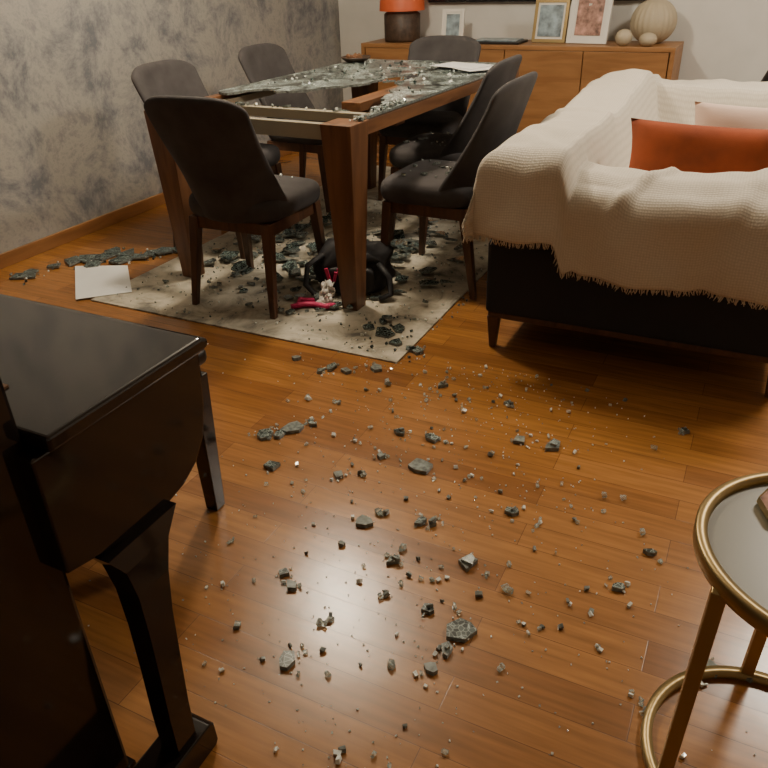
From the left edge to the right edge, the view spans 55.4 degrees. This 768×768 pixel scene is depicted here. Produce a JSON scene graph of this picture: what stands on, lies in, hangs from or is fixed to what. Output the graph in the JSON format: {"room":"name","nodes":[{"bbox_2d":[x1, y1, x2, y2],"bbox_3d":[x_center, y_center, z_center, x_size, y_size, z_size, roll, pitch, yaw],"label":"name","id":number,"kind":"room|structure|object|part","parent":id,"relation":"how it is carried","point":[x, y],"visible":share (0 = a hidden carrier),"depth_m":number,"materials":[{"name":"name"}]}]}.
{"room":"living-dining room","nodes":[
{"label":"living-dining room","id":0,"kind":"room"},
{"bbox_2d":[0,0,343,253],"bbox_3d":[-2.104,-1.703,3.034,0.100,2.650,7.600,12,33,23],"label":"wall","id":1,"kind":"structure","parent":0,"point":[76,148],"depth_m":4.12,"materials":[{"name":"paint"}]},
{"bbox_2d":[0,150,293,268],"bbox_3d":[-2.014,-0.574,3.654,0.017,0.070,7.600,12,33,23],"label":"baseboard","id":2,"kind":"structure","parent":1,"relation":"attached to","point":[23,252],"depth_m":4.14,"materials":[{"name":"brown wood"}]},
{"bbox_2d":[0,133,767,767],"bbox_3d":[0.930,0.144,2.405,6.570,0.100,7.600,12,33,23],"label":"floor","id":3,"kind":"structure","parent":0,"point":[722,402],"depth_m":1.86,"materials":[{"name":"brown wood"}]},
{"bbox_2d":[75,265,131,299],"bbox_3d":[-1.375,-0.514,3.565,0.253,0.002,0.479,-12,31,-16],"label":"paper sheet","id":4,"kind":"object","parent":3,"relation":"on","point":[98,281],"visible":1,"depth_m":3.53,"materials":[{"name":"white paper"}]},
{"bbox_2d":[0,294,217,767],"bbox_3d":[-1.159,0.100,1.248,1.605,1.250,0.916,12,33,23],"label":"upright piano","id":5,"kind":"object","parent":3,"relation":"on","point":[101,417],"visible":1,"depth_m":1.15,"materials":[{"name":"paint"}]},
{"bbox_2d":[196,350,224,510],"bbox_3d":[-0.891,0.108,1.983,0.860,0.488,0.335,12,33,23],"label":"piano bench","id":6,"kind":"object","parent":3,"relation":"on","point":[208,465],"visible":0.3,"depth_m":1.94,"materials":[{"name":"paint"}]},
{"bbox_2d":[91,166,490,362],"bbox_3d":[-0.047,-0.857,4.095,1.550,0.007,2.730,12,33,23],"label":"area rug","id":7,"kind":"object","parent":3,"relation":"on","point":[242,321],"visible":0.46,"depth_m":3.32,"materials":[{"name":"beige carpet"}]},
{"bbox_2d":[131,59,291,258],"bbox_3d":[-0.889,-1.189,3.813,0.597,0.898,0.479,12,33,23],"label":"dining chair","id":8,"kind":"object","parent":7,"relation":"on","point":[171,76],"visible":0.2,"depth_m":3.75,"materials":[{"name":"grey fabric"}]},
{"bbox_3d":[-0.998,-1.379,3.763,0.378,0.520,0.487,12,33,23],"label":"backrest","id":9,"kind":"part","parent":8,"relation":"part of","materials":[{"name":"grey fabric"}]},
{"bbox_3d":[-0.832,-0.958,3.918,0.475,0.390,0.456,12,33,23],"label":"leg frame","id":10,"kind":"part","parent":8,"relation":"part of","materials":[{"name":"brown wood"}]},
{"bbox_3d":[-0.822,-1.166,3.789,0.450,0.109,0.482,12,33,23],"label":"seat","id":11,"kind":"part","parent":8,"relation":"part of","materials":[{"name":"grey fabric"}]},
{"bbox_2d":[144,95,324,318],"bbox_3d":[-0.595,-0.787,3.096,0.479,0.898,0.597,12,33,22],"label":"dining chair","id":12,"kind":"object","parent":7,"relation":"on","point":[214,143],"visible":0.99,"depth_m":2.89,"materials":[{"name":"grey fabric"}]},
{"bbox_3d":[-0.649,-0.900,2.910,0.487,0.520,0.378,12,33,22],"label":"backrest","id":13,"kind":"part","parent":12,"relation":"part of","materials":[{"name":"grey fabric"}]},
{"bbox_3d":[-0.563,-0.813,3.159,0.482,0.109,0.450,12,33,22],"label":"seat","id":14,"kind":"part","parent":12,"relation":"part of","materials":[{"name":"grey fabric"}]},
{"bbox_3d":[-0.564,-0.592,3.265,0.456,0.390,0.475,12,33,22],"label":"leg frame","id":15,"kind":"part","parent":12,"relation":"part of","materials":[{"name":"brown wood"}]},
{"bbox_2d":[238,43,329,212],"bbox_3d":[-0.502,-1.582,4.473,0.597,0.898,0.479,12,33,23],"label":"dining chair","id":16,"kind":"object","parent":7,"relation":"on","point":[262,61],"visible":0.4,"depth_m":4.38,"materials":[{"name":"grey fabric"}]},
{"bbox_3d":[-0.611,-1.772,4.423,0.378,0.520,0.487,12,33,23],"label":"backrest","id":17,"kind":"part","parent":16,"relation":"part of","materials":[{"name":"grey fabric"}]},
{"bbox_3d":[-0.435,-1.559,4.449,0.450,0.109,0.482,12,33,23],"label":"seat","id":18,"kind":"part","parent":16,"relation":"part of","materials":[{"name":"grey fabric"}]},
{"bbox_3d":[-0.445,-1.351,4.579,0.475,0.390,0.456,12,33,23],"label":"leg frame","id":19,"kind":"part","parent":16,"relation":"part of","materials":[{"name":"brown wood"}]},
{"bbox_2d":[290,297,335,308],"bbox_3d":[-0.304,-0.354,3.196,0.204,0.026,0.102,2,30,7],"label":"ribbon","id":20,"kind":"object","parent":7,"relation":"on","point":[302,301],"visible":0.94,"depth_m":3.18,"materials":[{"name":"red fabric"}]},
{"bbox_2d":[316,279,334,305],"bbox_3d":[-0.254,-0.397,3.190,0.088,0.094,0.093,12,33,23],"label":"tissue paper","id":21,"kind":"object","parent":7,"relation":"on","point":[326,295],"visible":0.93,"depth_m":3.20,"materials":[{"name":"white paper"}]},
{"bbox_2d":[144,66,519,310],"bbox_3d":[-0.127,-1.159,3.844,1.048,0.771,1.868,14,33,25],"label":"dining table","id":22,"kind":"object","parent":7,"relation":"on","point":[349,148],"visible":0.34,"depth_m":3.06,"materials":[{"name":"brown wood"}]},
{"bbox_2d":[219,59,495,121],"bbox_3d":[-0.118,-1.499,3.685,1.046,0.085,1.784,14,33,25],"label":"glass tabletop","id":23,"kind":"object","parent":22,"relation":"on","point":[436,80],"visible":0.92,"depth_m":3.69,"materials":[{"name":"white glass"}]},
{"bbox_2d":[341,53,370,62],"bbox_3d":[-0.169,-1.963,4.395,0.180,0.048,0.180,12,33,23],"label":"bowl","id":24,"kind":"object","parent":23,"relation":"on","point":[355,57],"visible":0.98,"depth_m":4.36,"materials":[{"name":"brown metal"}]},
{"bbox_2d":[430,62,492,71],"bbox_3d":[0.448,-1.720,3.956,0.249,0.005,0.401,-21,35,-29],"label":"paper sheets","id":25,"kind":"object","parent":23,"relation":"on","point":[470,67],"visible":0.89,"depth_m":3.94,"materials":[{"name":"white paper"}]},
{"bbox_2d":[303,237,395,301],"bbox_3d":[-0.145,-0.540,3.279,0.404,0.262,0.270,2,30,8],"label":"backpack","id":26,"kind":"object","parent":7,"relation":"on","point":[380,272],"visible":0.66,"depth_m":3.23,"materials":[{"name":"black fabric"}]},
{"bbox_2d":[378,35,480,200],"bbox_3d":[0.281,-1.635,4.520,0.479,0.898,0.597,12,33,23],"label":"dining chair","id":27,"kind":"object","parent":7,"relation":"on","point":[446,118],"visible":0.46,"depth_m":4.45,"materials":[{"name":"grey fabric"}]},
{"bbox_3d":[0.265,-1.389,4.605,0.456,0.390,0.475,12,33,23],"label":"leg frame","id":28,"kind":"part","parent":27,"relation":"part of","materials":[{"name":"brown wood"}]},
{"bbox_3d":[0.249,-1.592,4.467,0.482,0.109,0.450,12,33,23],"label":"seat","id":29,"kind":"part","parent":27,"relation":"part of","materials":[{"name":"grey fabric"}]},
{"bbox_3d":[0.327,-1.855,4.513,0.487,0.520,0.378,12,33,23],"label":"backrest","id":30,"kind":"part","parent":27,"relation":"part of","materials":[{"name":"grey fabric"}]},
{"bbox_2d":[389,54,521,240],"bbox_3d":[0.366,-1.208,3.774,0.597,0.898,0.479,12,33,23],"label":"dining chair","id":31,"kind":"object","parent":7,"relation":"on","point":[402,154],"visible":0.45,"depth_m":3.54,"materials":[{"name":"grey fabric"}]},
{"bbox_3d":[0.325,-0.999,3.922,0.475,0.390,0.456,12,33,23],"label":"leg frame","id":32,"kind":"part","parent":31,"relation":"part of","materials":[{"name":"brown wood"}]},
{"bbox_3d":[0.300,-1.215,3.808,0.450,0.109,0.482,12,33,23],"label":"seat","id":33,"kind":"part","parent":31,"relation":"part of","materials":[{"name":"grey fabric"}]},
{"bbox_3d":[0.465,-1.353,3.632,0.378,0.520,0.487,12,33,23],"label":"backrest","id":34,"kind":"part","parent":31,"relation":"part of","materials":[{"name":"grey fabric"}]},
{"bbox_2d":[381,71,537,299],"bbox_3d":[0.326,-0.894,3.230,0.597,0.898,0.479,13,33,25],"label":"dining chair","id":35,"kind":"object","parent":7,"relation":"on","point":[448,197],"visible":0.74,"depth_m":3.06,"materials":[{"name":"grey fabric"}]},
{"bbox_3d":[0.261,-0.902,3.266,0.450,0.109,0.482,13,33,25],"label":"seat","id":36,"kind":"part","parent":35,"relation":"part of","materials":[{"name":"grey fabric"}]},
{"bbox_3d":[0.286,-0.685,3.379,0.475,0.390,0.456,13,33,25],"label":"leg frame","id":37,"kind":"part","parent":35,"relation":"part of","materials":[{"name":"brown wood"}]},
{"bbox_3d":[0.423,-1.037,3.085,0.378,0.520,0.487,13,33,25],"label":"backrest","id":38,"kind":"part","parent":35,"relation":"part of","materials":[{"name":"grey fabric"}]},
{"bbox_2d":[9,132,755,767],"bbox_3d":[-0.412,-0.261,2.577,2.764,0.520,4.655,-4,30,-3],"label":"debris","id":39,"kind":"object","parent":3,"relation":"on","point":[461,630],"visible":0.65,"depth_m":2.35,"materials":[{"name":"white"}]},
{"bbox_2d":[361,38,683,134],"bbox_3d":[0.969,-2.186,5.582,2.320,0.770,0.440,12,33,23],"label":"sideboard","id":40,"kind":"object","parent":3,"relation":"on","point":[563,70],"visible":0.21,"depth_m":5.15,"materials":[{"name":"brown wood"}]},
{"bbox_2d":[379,0,424,42],"bbox_3d":[0.139,-2.888,5.625,0.350,0.449,0.350,12,33,23],"label":"table lamp","id":41,"kind":"object","parent":40,"relation":"on","point":[401,17],"visible":0.97,"depth_m":5.56,"materials":[{"name":"brown metal"}]},
{"bbox_2d":[441,9,464,35],"bbox_3d":[0.543,-2.733,5.563,0.175,0.221,0.173,12,33,23],"label":"photo frame","id":42,"kind":"object","parent":40,"relation":"on","point":[453,20],"visible":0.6,"depth_m":5.51,"materials":[{"name":"white wood"}]},
{"bbox_2d":[475,38,527,44],"bbox_3d":[0.841,-2.524,5.377,0.380,0.025,0.240,12,33,23],"label":"tray","id":43,"kind":"object","parent":40,"relation":"on","point":[508,41],"visible":0.77,"depth_m":5.31,"materials":[{"name":"grey metal"}]},
{"bbox_2d":[531,0,570,42],"bbox_3d":[1.217,-2.613,5.256,0.250,0.280,0.166,16,34,28],"label":"photo frame","id":44,"kind":"object","parent":40,"relation":"on","point":[551,17],"visible":1,"depth_m":5.21,"materials":[{"name":"gold metal"}]},
{"bbox_2d":[566,0,613,43],"bbox_3d":[1.452,-2.573,5.093,0.290,0.359,0.165,18,35,30],"label":"photo frame","id":45,"kind":"object","parent":40,"relation":"on","point":[589,20],"visible":1,"depth_m":5.07,"materials":[{"name":"white wood"}]},
{"bbox_2d":[615,29,632,45],"bbox_3d":[1.618,-2.337,4.930,0.112,0.102,0.112,12,33,23],"label":"vase","id":46,"kind":"object","parent":40,"relation":"on","point":[623,37],"visible":1,"depth_m":4.89,"materials":[{"name":"beige ceramic"}]},
{"bbox_2d":[639,32,656,46],"bbox_3d":[1.755,-2.290,4.860,0.116,0.083,0.116,12,33,23],"label":"vase","id":47,"kind":"object","parent":40,"relation":"on","point":[648,39],"visible":1,"depth_m":4.82,"materials":[{"name":"beige ceramic"}]},
{"bbox_2d":[630,0,676,43],"bbox_3d":[1.838,-2.473,4.983,0.306,0.272,0.306,12,33,23],"label":"round vase","id":48,"kind":"object","parent":40,"relation":"on","point":[658,17],"visible":0.81,"depth_m":4.88,"materials":[{"name":"beige ceramic"}]},
{"bbox_2d":[486,238,767,397],"bbox_3d":[1.279,-0.801,3.225,1.040,0.700,2.000,12,33,23],"label":"sofa","id":49,"kind":"object","parent":3,"relation":"on","point":[525,285],"visible":0.25,"depth_m":2.54,"materials":[{"name":"grey fabric"}]},
{"bbox_2d":[461,69,767,309],"bbox_3d":[1.232,-0.979,3.099,1.122,0.479,2.114,12,33,23],"label":"throw","id":50,"kind":"object","parent":49,"relation":"on","point":[566,182],"depth_m":2.39,"materials":[{"name":"white fabric"}]},
{"bbox_2d":[629,118,767,172],"bbox_3d":[1.194,-0.738,2.529,0.723,0.295,0.202,14,34,26],"label":"cushion","id":51,"kind":"object","parent":49,"relation":"on","point":[656,145],"visible":0.49,"depth_m":2.50,"materials":[{"name":"fabric"}]},
{"bbox_2d":[695,101,767,128],"bbox_3d":[1.413,-0.837,2.648,0.602,0.311,0.205,11,32,21],"label":"cushion","id":52,"kind":"object","parent":49,"relation":"on","point":[706,114],"visible":0.24,"depth_m":2.65,"materials":[{"name":"fabric"}]},
{"bbox_2d":[640,472,767,767],"bbox_3d":[0.692,0.479,1.219,0.432,0.516,0.433,12,33,23],"label":"round side table","id":53,"kind":"object","parent":3,"relation":"on","point":[730,529],"visible":1,"depth_m":1.16,"materials":[{"name":"gold metal"}]},
{"bbox_2d":[756,488,767,519],"bbox_3d":[0.672,0.203,1.188,0.111,0.018,0.111,-25,37,-34],"label":"coaster","id":54,"kind":"object","parent":53,"relation":"on","point":[762,501],"visible":1,"depth_m":1.20,"materials":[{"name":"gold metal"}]},
{"bbox_2d":[760,70,767,81],"bbox_3d":[2.523,-1.784,4.782,0.300,0.780,0.300,12,33,23],"label":"floor vase","id":55,"kind":"object","parent":3,"relation":"on","point":[765,78],"visible":0.04,"depth_m":4.67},
{"bbox_2d":[338,0,767,100],"bbox_3d":[2.582,-2.814,4.693,6.770,2.650,0.100,12,33,23],"label":"wall","id":56,"kind":"structure","parent":0,"point":[723,39],"depth_m":5.17,"materials":[{"name":"white paint"}]},
{"bbox_2d":[428,0,644,2],"bbox_3d":[1.092,-3.247,5.181,1.680,0.950,0.054,12,33,23],"label":"television","id":57,"kind":"object","parent":56,"relation":"attached to","point":[429,1],"visible":0.79,"depth_m":5.54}
]}

